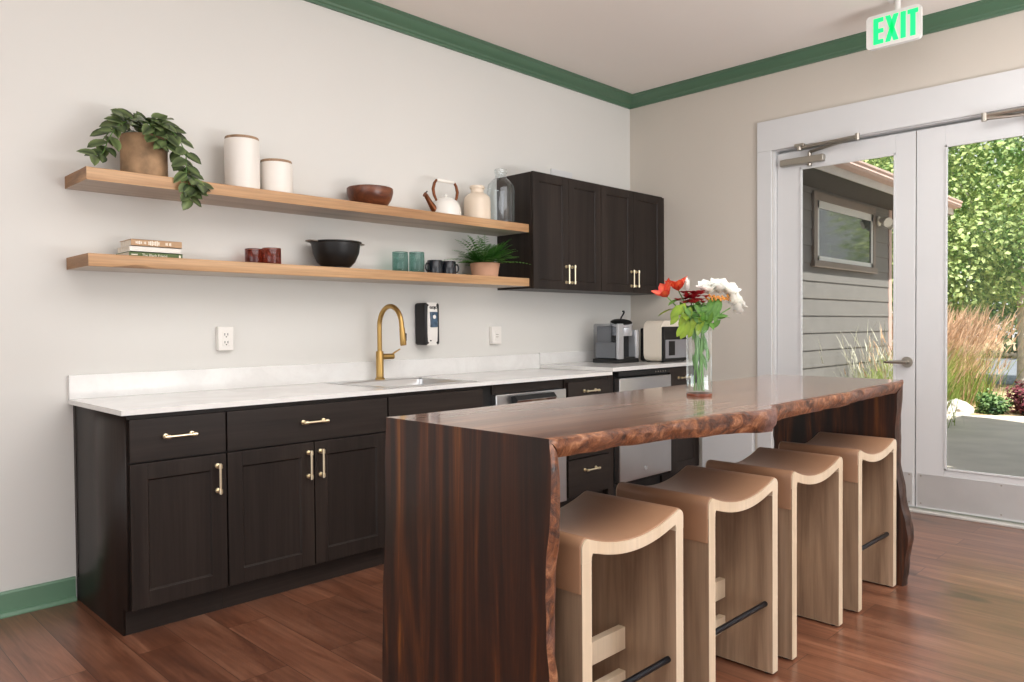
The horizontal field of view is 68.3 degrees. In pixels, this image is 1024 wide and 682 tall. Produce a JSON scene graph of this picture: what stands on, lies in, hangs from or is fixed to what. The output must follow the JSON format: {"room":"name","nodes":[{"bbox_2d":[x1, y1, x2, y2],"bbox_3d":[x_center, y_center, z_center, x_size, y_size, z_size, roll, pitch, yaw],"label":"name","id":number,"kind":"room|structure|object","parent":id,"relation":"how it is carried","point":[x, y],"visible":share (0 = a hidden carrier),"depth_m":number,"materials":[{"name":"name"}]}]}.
{"room":"communal kitchen","nodes":[
{"label":"communal kitchen","id":0,"kind":"room"},
{"bbox_2d":[0,0,630,595],"bbox_3d":[-2.585,-0.362,2.642,0.150,2.985,10.220,1,2,45],"label":"wall","id":1,"kind":"structure","parent":0,"point":[347,100],"depth_m":3.73,"materials":[{"name":"paint"}]},
{"bbox_2d":[0,576,76,618],"bbox_3d":[-3.990,1.122,1.112,0.032,0.100,6.012,1,2,45],"label":"baseboard","id":2,"kind":"structure","parent":1,"relation":"attached to","point":[27,599],"depth_m":3.14,"materials":[{"name":"green paint"}]},
{"bbox_2d":[216,327,233,350],"bbox_3d":[-1.407,-0.012,3.702,0.035,0.116,0.076,1,2,45],"label":"outlet","id":3,"kind":"object","parent":1,"relation":"attached to","point":[224,335],"visible":1,"depth_m":3.68,"materials":[{"name":"white plastic"}]},
{"bbox_2d":[222,331,229,345],"bbox_3d":[-1.397,-0.012,3.692,0.004,0.072,0.036,1,2,45],"label":"socket","id":4,"kind":"object","parent":3,"relation":"attached to","point":[225,334],"depth_m":3.69,"materials":[{"name":"white plastic"}]},
{"bbox_2d":[65,166,528,235],"bbox_3d":[-0.898,-0.697,4.023,0.294,0.052,2.563,1,2,45],"label":"floating shelf","id":5,"kind":"object","parent":1,"relation":"attached to","point":[90,179],"visible":0.98,"depth_m":3.70,"materials":[{"name":"brown wood"}]},
{"bbox_2d":[77,108,213,209],"bbox_3d":[-1.606,-0.784,3.266,0.370,0.449,0.534,1,2,45],"label":"trailing plant","id":6,"kind":"object","parent":5,"relation":"on","point":[144,150],"visible":0.98,"depth_m":3.23,"materials":[{"name":"green plant"}]},
{"bbox_2d":[224,134,259,188],"bbox_3d":[-1.297,-0.843,3.630,0.162,0.261,0.162,1,2,45],"label":"canister","id":7,"kind":"object","parent":5,"relation":"on","point":[241,152],"visible":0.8,"depth_m":3.56,"materials":[{"name":"white ceramic"}]},
{"bbox_2d":[260,158,292,192],"bbox_3d":[-1.172,-0.804,3.757,0.156,0.176,0.156,1,2,45],"label":"canister","id":8,"kind":"object","parent":5,"relation":"on","point":[276,174],"visible":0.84,"depth_m":3.69,"materials":[{"name":"white ceramic"}]},
{"bbox_2d":[347,184,392,205],"bbox_3d":[-0.780,-0.782,4.152,0.252,0.111,0.252,1,2,45],"label":"wooden bowl","id":9,"kind":"object","parent":5,"relation":"on","point":[365,193],"visible":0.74,"depth_m":4.05,"materials":[{"name":"brown wood"}]},
{"bbox_2d":[423,178,460,214],"bbox_3d":[-0.425,-0.854,4.529,0.241,0.234,0.188,-1,1,-15],"label":"kettle","id":10,"kind":"object","parent":5,"relation":"on","point":[447,205],"visible":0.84,"depth_m":4.46,"materials":[{"name":"white ceramic"}]},
{"bbox_2d":[464,185,490,218],"bbox_3d":[-0.217,-0.856,4.720,0.168,0.226,0.168,1,2,45],"label":"jar","id":11,"kind":"object","parent":5,"relation":"on","point":[477,203],"visible":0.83,"depth_m":4.65,"materials":[{"name":"beige ceramic"}]},
{"bbox_2d":[487,169,514,221],"bbox_3d":[-0.071,-0.920,4.824,0.176,0.349,0.176,1,2,45],"label":"glass bottle","id":12,"kind":"object","parent":5,"relation":"on","point":[506,169],"visible":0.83,"depth_m":4.81,"materials":[{"name":"clear glass"}]},
{"bbox_2d":[66,253,528,287],"bbox_3d":[-0.895,-0.353,4.030,0.294,0.051,2.562,1,2,45],"label":"floating shelf","id":13,"kind":"object","parent":1,"relation":"attached to","point":[87,261],"visible":1,"depth_m":3.63,"materials":[{"name":"brown wood"}]},
{"bbox_2d":[117,251,182,257],"bbox_3d":[-1.609,-0.373,3.353,0.166,0.026,0.224,1,2,45],"label":"book","id":14,"kind":"object","parent":13,"relation":"on","point":[134,253],"visible":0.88,"depth_m":3.29,"materials":[{"name":"paper"}]},
{"bbox_2d":[117,245,180,253],"bbox_3d":[-1.611,-0.398,3.351,0.160,0.025,0.214,1,2,45],"label":"book","id":15,"kind":"object","parent":14,"relation":"on","point":[129,247],"visible":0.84,"depth_m":3.29,"materials":[{"name":"paper"}]},
{"bbox_2d":[120,239,181,248],"bbox_3d":[-1.600,-0.425,3.347,0.212,0.028,0.151,-2,2,-44],"label":"book","id":16,"kind":"object","parent":15,"relation":"on","point":[136,242],"visible":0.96,"depth_m":3.29,"materials":[{"name":"paper"}]},
{"bbox_2d":[245,248,261,262],"bbox_3d":[-1.271,-0.411,3.718,0.084,0.083,0.084,1,2,45],"label":"cup","id":17,"kind":"object","parent":13,"relation":"on","point":[251,254],"visible":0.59,"depth_m":3.68,"materials":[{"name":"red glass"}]},
{"bbox_2d":[262,247,280,263],"bbox_3d":[-1.188,-0.414,3.731,0.092,0.087,0.092,1,2,45],"label":"cup","id":18,"kind":"object","parent":13,"relation":"on","point":[269,254],"visible":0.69,"depth_m":3.69,"materials":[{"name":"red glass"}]},
{"bbox_2d":[305,239,364,267],"bbox_3d":[-0.931,-0.451,3.997,0.270,0.146,0.268,0,1,-1],"label":"bowl","id":19,"kind":"object","parent":13,"relation":"on","point":[326,252],"visible":0.84,"depth_m":3.90,"materials":[{"name":"black ceramic"}]},
{"bbox_2d":[425,260,442,272],"bbox_3d":[-0.464,-0.434,4.481,0.106,0.087,0.094,-1,1,-8],"label":"mug","id":20,"kind":"object","parent":13,"relation":"on","point":[431,266],"visible":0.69,"depth_m":4.44,"materials":[{"name":"black ceramic"}]},
{"bbox_2d":[443,261,458,273],"bbox_3d":[-0.382,-0.436,4.562,0.094,0.087,0.106,0,1,21],"label":"mug","id":21,"kind":"object","parent":13,"relation":"on","point":[449,267],"visible":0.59,"depth_m":4.52,"materials":[{"name":"black ceramic"}]},
{"bbox_2d":[470,262,499,275],"bbox_3d":[-0.171,-0.444,4.764,0.192,0.090,0.192,1,2,45],"label":"pot","id":22,"kind":"object","parent":13,"relation":"on","point":[477,268],"depth_m":4.69,"materials":[{"name":"ceramic"}]},
{"bbox_2d":[447,235,527,275],"bbox_3d":[-0.138,-0.526,4.705,0.448,0.256,0.484,0,1,19],"label":"potted fern","id":23,"kind":"object","parent":13,"relation":"on","point":[486,266],"visible":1,"depth_m":4.69,"materials":[{"name":"green plant"}]},
{"bbox_2d":[68,354,539,399],"bbox_3d":[-0.853,0.170,4.275,0.020,0.104,2.958,1,2,45],"label":"backsplash","id":24,"kind":"structure","parent":1,"relation":"attached to","point":[85,386],"depth_m":3.88,"materials":[{"name":"white stone"}]},
{"bbox_2d":[415,302,438,344],"bbox_3d":[-0.505,-0.103,4.551,0.121,0.256,0.116,1,2,45],"label":"soap dispenser","id":25,"kind":"object","parent":1,"relation":"attached to","point":[426,314],"visible":1,"depth_m":4.51,"materials":[{"name":"black plastic"}]},
{"bbox_2d":[304,0,631,108],"bbox_3d":[-2.563,-1.809,2.475,0.090,0.085,10.070,1,2,45],"label":"trim","id":26,"kind":"structure","parent":1,"relation":"attached to","point":[379,14],"depth_m":4.79,"materials":[{"name":"green paint"}]},
{"bbox_2d":[489,327,500,343],"bbox_3d":[-0.109,-0.038,5.013,0.034,0.116,0.086,1,2,45],"label":"outlet","id":27,"kind":"object","parent":1,"relation":"attached to","point":[494,332],"visible":1,"depth_m":4.99,"materials":[{"name":"white plastic"}]},
{"bbox_2d":[497,171,600,292],"bbox_3d":[0.276,-0.717,5.157,0.368,0.748,0.697,1,2,45],"label":"upper cabinet","id":28,"kind":"object","parent":1,"relation":"attached to","point":[561,248],"visible":1,"depth_m":4.99,"materials":[{"name":"brown wood"}]},
{"bbox_2d":[550,168,571,178],"bbox_3d":[0.358,-1.171,5.484,0.016,0.130,0.230,1,2,45],"label":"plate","id":29,"kind":"object","parent":1,"relation":"attached to","point":[556,172],"visible":0.44,"depth_m":5.46,"materials":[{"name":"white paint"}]},
{"bbox_2d":[538,350,595,364],"bbox_3d":[0.580,0.115,5.721,0.020,0.082,1.106,1,2,45],"label":"backsplash","id":30,"kind":"structure","parent":1,"relation":"attached to","point":[573,356],"depth_m":5.53,"materials":[{"name":"white stone"}]},
{"bbox_2d":[573,185,663,294],"bbox_3d":[0.805,-0.731,5.690,0.368,0.748,0.802,1,2,45],"label":"upper cabinet","id":31,"kind":"object","parent":1,"relation":"attached to","point":[632,223],"visible":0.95,"depth_m":5.56,"materials":[{"name":"brown wood"}]},
{"bbox_2d":[0,512,1023,681],"bbox_3d":[0.268,1.225,-0.143,8.150,0.120,10.220,1,2,45],"label":"floor","id":32,"kind":"structure","parent":0,"point":[958,616],"depth_m":2.83,"materials":[{"name":"red laminate"}]},
{"bbox_2d":[73,405,227,635],"bbox_3d":[-1.507,0.691,3.152,0.676,0.844,0.385,1,2,45],"label":"base cabinet","id":33,"kind":"object","parent":32,"relation":"on","point":[151,494],"visible":1,"depth_m":2.96,"materials":[{"name":"brown wood"}]},
{"bbox_2d":[222,394,386,608],"bbox_3d":[-1.090,0.679,3.574,0.676,0.844,0.800,1,2,45],"label":"base cabinet","id":34,"kind":"object","parent":32,"relation":"on","point":[305,480],"visible":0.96,"depth_m":3.32,"materials":[{"name":"brown wood"}]},
{"bbox_2d":[68,354,611,415],"bbox_3d":[-0.626,0.182,4.052,0.657,0.124,2.958,1,2,45],"label":"countertop","id":35,"kind":"structure","parent":34,"relation":"on","point":[150,392],"depth_m":3.69,"materials":[{"name":"white stone"}]},
{"bbox_2d":[375,304,406,379],"bbox_3d":[-0.634,0.005,4.239,0.264,0.425,0.169,1,2,45],"label":"faucet","id":36,"kind":"object","parent":35,"relation":"on","point":[380,356],"visible":1,"depth_m":4.25,"materials":[{"name":"gold metal"}]},
{"bbox_2d":[325,377,477,388],"bbox_3d":[-0.595,0.311,4.085,0.567,0.182,0.600,1,2,45],"label":"sink","id":37,"kind":"object","parent":35,"relation":"in","point":[387,383],"visible":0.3,"depth_m":4.22,"materials":[{"name":"ceramic"}]},
{"bbox_2d":[346,378,464,386],"bbox_3d":[-0.573,0.311,4.070,0.420,0.182,0.545,1,2,45],"label":"basin","id":38,"kind":"object","parent":37,"relation":"in","point":[403,381],"depth_m":4.26,"materials":[{"name":"ceramic"}]},
{"bbox_2d":[382,386,482,563],"bbox_3d":[-0.584,0.665,4.084,0.676,0.844,0.635,1,2,45],"label":"base cabinet","id":39,"kind":"object","parent":32,"relation":"on","point":[429,401],"visible":0.06,"depth_m":3.84,"materials":[{"name":"brown wood"}]},
{"bbox_2d":[481,379,566,501],"bbox_3d":[-0.111,0.654,4.547,0.680,0.842,0.678,1,2,45],"label":"dishwasher","id":40,"kind":"object","parent":32,"relation":"on","point":[500,394],"visible":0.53,"depth_m":4.35,"materials":[{"name":"silver metal"}]},
{"bbox_2d":[560,374,613,507],"bbox_3d":[0.296,0.641,4.972,0.676,0.844,0.491,1,2,45],"label":"base cabinet","id":41,"kind":"object","parent":32,"relation":"on","point":[591,471],"visible":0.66,"depth_m":4.74,"materials":[{"name":"brown wood"}]},
{"bbox_2d":[564,367,670,495],"bbox_3d":[0.687,0.621,5.370,0.654,0.862,0.618,1,2,45],"label":"dishwasher","id":42,"kind":"object","parent":32,"relation":"on","point":[640,464],"visible":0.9,"depth_m":5.11,"materials":[{"name":"silver metal"}]},
{"bbox_2d":[555,491,683,681],"bbox_3d":[0.204,0.793,2.064,0.335,0.658,0.447,1,2,45],"label":"bar stool","id":43,"kind":"object","parent":32,"relation":"on","point":[619,596],"visible":0.68,"depth_m":2.10,"materials":[{"name":"brown wood"}]},
{"bbox_2d":[382,374,913,681],"bbox_3d":[0.731,0.649,2.719,0.782,0.911,2.385,1,2,45],"label":"table","id":44,"kind":"object","parent":32,"relation":"on","point":[472,495],"visible":0.91,"depth_m":1.97,"materials":[{"name":"brown wood"}]},
{"bbox_2d":[686,335,711,396],"bbox_3d":[0.665,0.078,2.685,0.091,0.234,0.091,1,2,45],"label":"glass vase","id":45,"kind":"object","parent":44,"relation":"on","point":[693,394],"visible":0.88,"depth_m":2.67,"materials":[{"name":"glass"}]},
{"bbox_2d":[652,278,696,372],"bbox_3d":[0.572,-0.024,2.689,0.134,0.404,0.150,1,2,45],"label":"lily","id":46,"kind":"object","parent":45,"relation":"in","point":[663,290],"visible":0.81,"depth_m":2.69,"materials":[{"name":"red plant"}]},
{"bbox_2d":[665,275,700,390],"bbox_3d":[0.611,-0.028,2.692,0.142,0.410,0.148,0,1,21],"label":"lily","id":47,"kind":"object","parent":45,"relation":"in","point":[677,285],"visible":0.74,"depth_m":2.68,"materials":[{"name":"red plant"}]},
{"bbox_2d":[670,303,704,390],"bbox_3d":[0.617,0.022,2.664,0.120,0.311,0.030,0,1,-3],"label":"leafy sprig","id":48,"kind":"object","parent":45,"relation":"in","point":[685,327],"visible":0.98,"depth_m":2.65,"materials":[{"name":"green plant"}]},
{"bbox_2d":[679,278,701,389],"bbox_3d":[0.626,-0.026,2.686,0.063,0.407,0.086,1,2,45],"label":"flower","id":49,"kind":"object","parent":45,"relation":"in","point":[687,282],"visible":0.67,"depth_m":2.72,"materials":[{"name":"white plant"}]},
{"bbox_2d":[673,290,709,390],"bbox_3d":[0.649,0.000,2.677,0.118,0.355,0.131,1,2,45],"label":"flower","id":50,"kind":"object","parent":45,"relation":"in","point":[694,294],"visible":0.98,"depth_m":2.65,"materials":[{"name":"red plant"}]},
{"bbox_2d":[680,298,727,380],"bbox_3d":[0.681,0.007,2.683,0.162,0.340,0.124,0,1,3],"label":"leafy sprig","id":51,"kind":"object","parent":45,"relation":"in","point":[712,309],"visible":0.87,"depth_m":2.66,"materials":[{"name":"green plant"}]},
{"bbox_2d":[692,278,740,390],"bbox_3d":[0.710,-0.024,2.692,0.185,0.402,0.142,1,2,45],"label":"flower","id":52,"kind":"object","parent":45,"relation":"in","point":[716,285],"visible":0.94,"depth_m":2.66,"materials":[{"name":"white plant"}]},
{"bbox_2d":[696,292,746,390],"bbox_3d":[0.744,-0.003,2.665,0.187,0.361,0.075,-1,1,-6],"label":"flower","id":53,"kind":"object","parent":45,"relation":"in","point":[736,300],"visible":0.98,"depth_m":2.65,"materials":[{"name":"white plant"}]},
{"bbox_2d":[660,365,698,482],"bbox_3d":[1.050,0.611,5.733,0.676,0.862,0.400,1,2,45],"label":"base cabinet","id":54,"kind":"object","parent":32,"relation":"on","point":[685,451],"visible":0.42,"depth_m":5.51,"materials":[{"name":"brown wood"}]},
{"bbox_2d":[538,350,698,371],"bbox_3d":[0.807,0.131,5.495,0.660,0.108,1.108,1,2,45],"label":"countertop","id":55,"kind":"structure","parent":54,"relation":"on","point":[573,360],"depth_m":5.36,"materials":[{"name":"white stone"}]},
{"bbox_2d":[593,310,638,362],"bbox_3d":[0.769,-0.033,5.551,0.245,0.382,0.260,1,2,45],"label":"coffee maker","id":56,"kind":"object","parent":55,"relation":"on","point":[617,342],"visible":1,"depth_m":5.50,"materials":[{"name":"black plastic"}]},
{"bbox_2d":[641,321,688,362],"bbox_3d":[1.138,0.000,5.644,0.220,0.305,0.350,1,2,45],"label":"coffee machine","id":57,"kind":"object","parent":55,"relation":"on","point":[659,340],"visible":0.88,"depth_m":5.52,"materials":[{"name":"beige plastic"}]},
{"bbox_2d":[616,465,777,681],"bbox_3d":[0.611,0.781,2.474,0.335,0.658,0.447,1,2,45],"label":"bar stool","id":58,"kind":"object","parent":32,"relation":"on","point":[730,518],"visible":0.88,"depth_m":2.50,"materials":[{"name":"brown wood"}]},
{"bbox_2d":[705,447,842,659],"bbox_3d":[0.998,0.771,2.865,0.335,0.658,0.447,1,2,45],"label":"bar stool","id":59,"kind":"object","parent":32,"relation":"on","point":[810,485],"visible":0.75,"depth_m":2.89,"materials":[{"name":"brown wood"}]},
{"bbox_2d":[778,432,896,611],"bbox_3d":[1.421,0.759,3.292,0.335,0.658,0.447,1,2,45],"label":"bar stool","id":60,"kind":"object","parent":32,"relation":"on","point":[869,462],"visible":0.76,"depth_m":3.31,"materials":[{"name":"brown wood"}]},
{"bbox_2d":[909,506,1023,529],"bbox_3d":[2.529,1.044,4.691,1.845,0.016,0.165,1,2,45],"label":"threshold","id":61,"kind":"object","parent":32,"relation":"on","point":[966,517],"depth_m":4.45,"materials":[{"name":"metal"}]},
{"bbox_2d":[373,0,979,93],"bbox_3d":[0.245,-1.894,-0.205,8.150,0.150,10.220,1,2,45],"label":"ceiling","id":62,"kind":"structure","parent":0,"point":[630,46],"depth_m":4.63,"materials":[{"name":"paint"}]},
{"bbox_2d":[866,0,922,50],"bbox_3d":[2.143,-1.792,4.239,0.286,0.258,0.060,1,2,45],"label":"exit sign","id":63,"kind":"object","parent":62,"relation":"hanging from","point":[900,25],"visible":1,"depth_m":4.22,"materials":[{"name":"plastic"}]},
{"bbox_2d":[630,10,1023,466],"bbox_3d":[3.853,-0.424,3.349,8.000,2.985,0.150,1,2,45],"label":"wall","id":64,"kind":"structure","parent":0,"point":[696,152],"depth_m":5.46,"materials":[{"name":"paint"}]},
{"bbox_2d":[702,381,754,466],"bbox_3d":[1.573,0.673,5.506,0.407,0.740,0.040,1,2,45],"label":"wall panel","id":65,"kind":"object","parent":64,"relation":"attached to","point":[734,448],"visible":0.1,"depth_m":5.48,"materials":[{"name":"white paint"}]},
{"bbox_2d":[630,0,1023,108],"bbox_3d":[3.758,-1.871,3.235,8.000,0.085,0.090,1,2,45],"label":"trim","id":66,"kind":"structure","parent":64,"relation":"attached to","point":[980,10],"depth_m":5.01,"materials":[{"name":"green paint"}]},
{"bbox_2d":[777,131,916,505],"bbox_3d":[2.144,-0.150,4.939,0.886,2.344,0.159,1,2,45],"label":"door","id":67,"kind":"structure","parent":64,"relation":"in","point":[903,146],"depth_m":4.74,"materials":[{"name":"white paint"}]},
{"bbox_2d":[757,68,1023,447],"bbox_3d":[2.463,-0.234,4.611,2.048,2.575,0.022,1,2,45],"label":"trim","id":68,"kind":"structure","parent":64,"relation":"attached to","point":[1001,91],"depth_m":4.88,"materials":[{"name":"white paint"}]},
{"bbox_2d":[916,107,1023,522],"bbox_3d":[2.786,-0.142,4.303,0.910,2.344,0.159,1,2,45],"label":"door","id":69,"kind":"structure","parent":64,"relation":"in","point":[938,487],"depth_m":4.56,"materials":[{"name":"white paint"}]},
{"label":"outside","id":70,"kind":"structure","parent":0,"visible":0},
{"bbox_2d":[947,337,1023,415],"bbox_3d":[17.126,0.587,36.651,60.000,0.440,65.770,1,2,45],"label":"ground","id":71,"kind":"structure","parent":70,"point":[1009,341],"depth_m":14.16,"materials":[{"name":"beige soil"}]},
{"bbox_2d":[803,161,962,378],"bbox_3d":[2.471,-0.713,9.197,3.800,3.450,6.180,1,2,45],"label":"building","id":72,"kind":"structure","parent":71,"relation":"on","point":[848,207],"depth_m":8.57,"materials":[{"name":"grey wood"}]},
{"bbox_2d":[862,136,1023,386],"bbox_3d":[9.387,-2.862,14.215,7.396,7.508,5.410,0,1,9],"label":"leafy tree","id":73,"kind":"object","parent":71,"relation":"on","point":[986,266],"visible":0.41,"depth_m":13.39,"materials":[{"name":"green plant"}]},
{"bbox_2d":[892,302,1023,412],"bbox_3d":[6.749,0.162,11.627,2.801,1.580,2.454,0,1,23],"label":"ornamental grass","id":74,"kind":"object","parent":71,"relation":"on","point":[958,313],"depth_m":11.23,"materials":[{"name":"beige plant"}]},
{"bbox_2d":[947,399,973,414],"bbox_3d":[6.011,0.879,10.191,0.381,0.198,0.398,0,1,15],"label":"boulder","id":75,"kind":"object","parent":71,"relation":"on","point":[964,408],"visible":0.67,"depth_m":10.06,"materials":[{"name":"white stone"}]},
{"bbox_2d":[947,415,1023,417],"bbox_3d":[7.408,1.088,9.102,4.240,0.280,0.130,0,1,18],"label":"kerb","id":76,"kind":"object","parent":71,"relation":"on","point":[947,415],"depth_m":9.51,"materials":[{"name":"white concrete"}]},
{"bbox_2d":[974,388,1013,414],"bbox_3d":[6.462,0.842,10.184,0.459,0.410,0.581,-1,1,-15],"label":"shrub","id":77,"kind":"object","parent":71,"relation":"on","point":[992,404],"visible":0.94,"depth_m":10.07,"materials":[{"name":"green plant"}]},
{"bbox_2d":[969,137,1023,357],"bbox_3d":[20.716,-5.055,24.244,13.455,12.249,7.779,1,2,45],"label":"leafy tree","id":78,"kind":"object","parent":71,"relation":"on","point":[1011,349],"visible":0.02,"depth_m":25.86,"materials":[{"name":"green plant"}]},
{"bbox_2d":[1005,379,1023,414],"bbox_3d":[6.884,0.746,10.046,0.702,0.590,0.892,-1,1,-8],"label":"shrub","id":79,"kind":"object","parent":71,"relation":"on","point":[1018,396],"visible":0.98,"depth_m":10.05,"materials":[{"name":"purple plant"}]},
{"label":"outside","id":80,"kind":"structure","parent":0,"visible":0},
{"bbox_2d":[947,416,1023,476],"bbox_3d":[6.516,1.160,6.056,8.000,0.270,7.380,1,2,45],"label":"patio","id":81,"kind":"structure","parent":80,"point":[995,445],"depth_m":7.38,"materials":[{"name":"concrete"}]},
{"bbox_2d":[818,322,955,388],"bbox_3d":[3.963,0.399,8.335,1.590,1.280,1.666,1,2,45],"label":"ornamental grass","id":82,"kind":"object","parent":81,"relation":"on","point":[871,346],"depth_m":8.23,"materials":[{"name":"plant"}]},
{"bbox_2d":[844,322,980,427],"bbox_3d":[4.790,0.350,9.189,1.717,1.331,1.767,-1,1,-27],"label":"ornamental grass","id":83,"kind":"object","parent":81,"relation":"on","point":[886,369],"depth_m":8.90,"materials":[{"name":"plant"}]},
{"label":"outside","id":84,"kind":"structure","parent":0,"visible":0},
{"bbox_2d":[973,357,1016,384],"bbox_3d":[7.689,0.650,25.706,42.000,0.010,12.600,1,2,45],"label":"road","id":85,"kind":"structure","parent":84,"point":[1011,378],"depth_m":18.27,"materials":[{"name":"grey asphalt"}]},
{"bbox_2d":[867,157,892,322],"bbox_3d":[7.408,-2.504,18.478,4.492,6.655,5.836,-1,1,-9],"label":"leafy tree","id":86,"kind":"object","parent":85,"relation":"on","point":[874,161],"visible":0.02,"depth_m":16.48,"materials":[{"name":"green plant"}]},
{"bbox_2d":[866,139,1023,322],"bbox_3d":[11.682,-3.888,23.547,8.711,9.163,5.768,0,1,33],"label":"leafy tree","id":87,"kind":"object","parent":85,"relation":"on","point":[997,141],"visible":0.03,"depth_m":21.86,"materials":[{"name":"green plant"}]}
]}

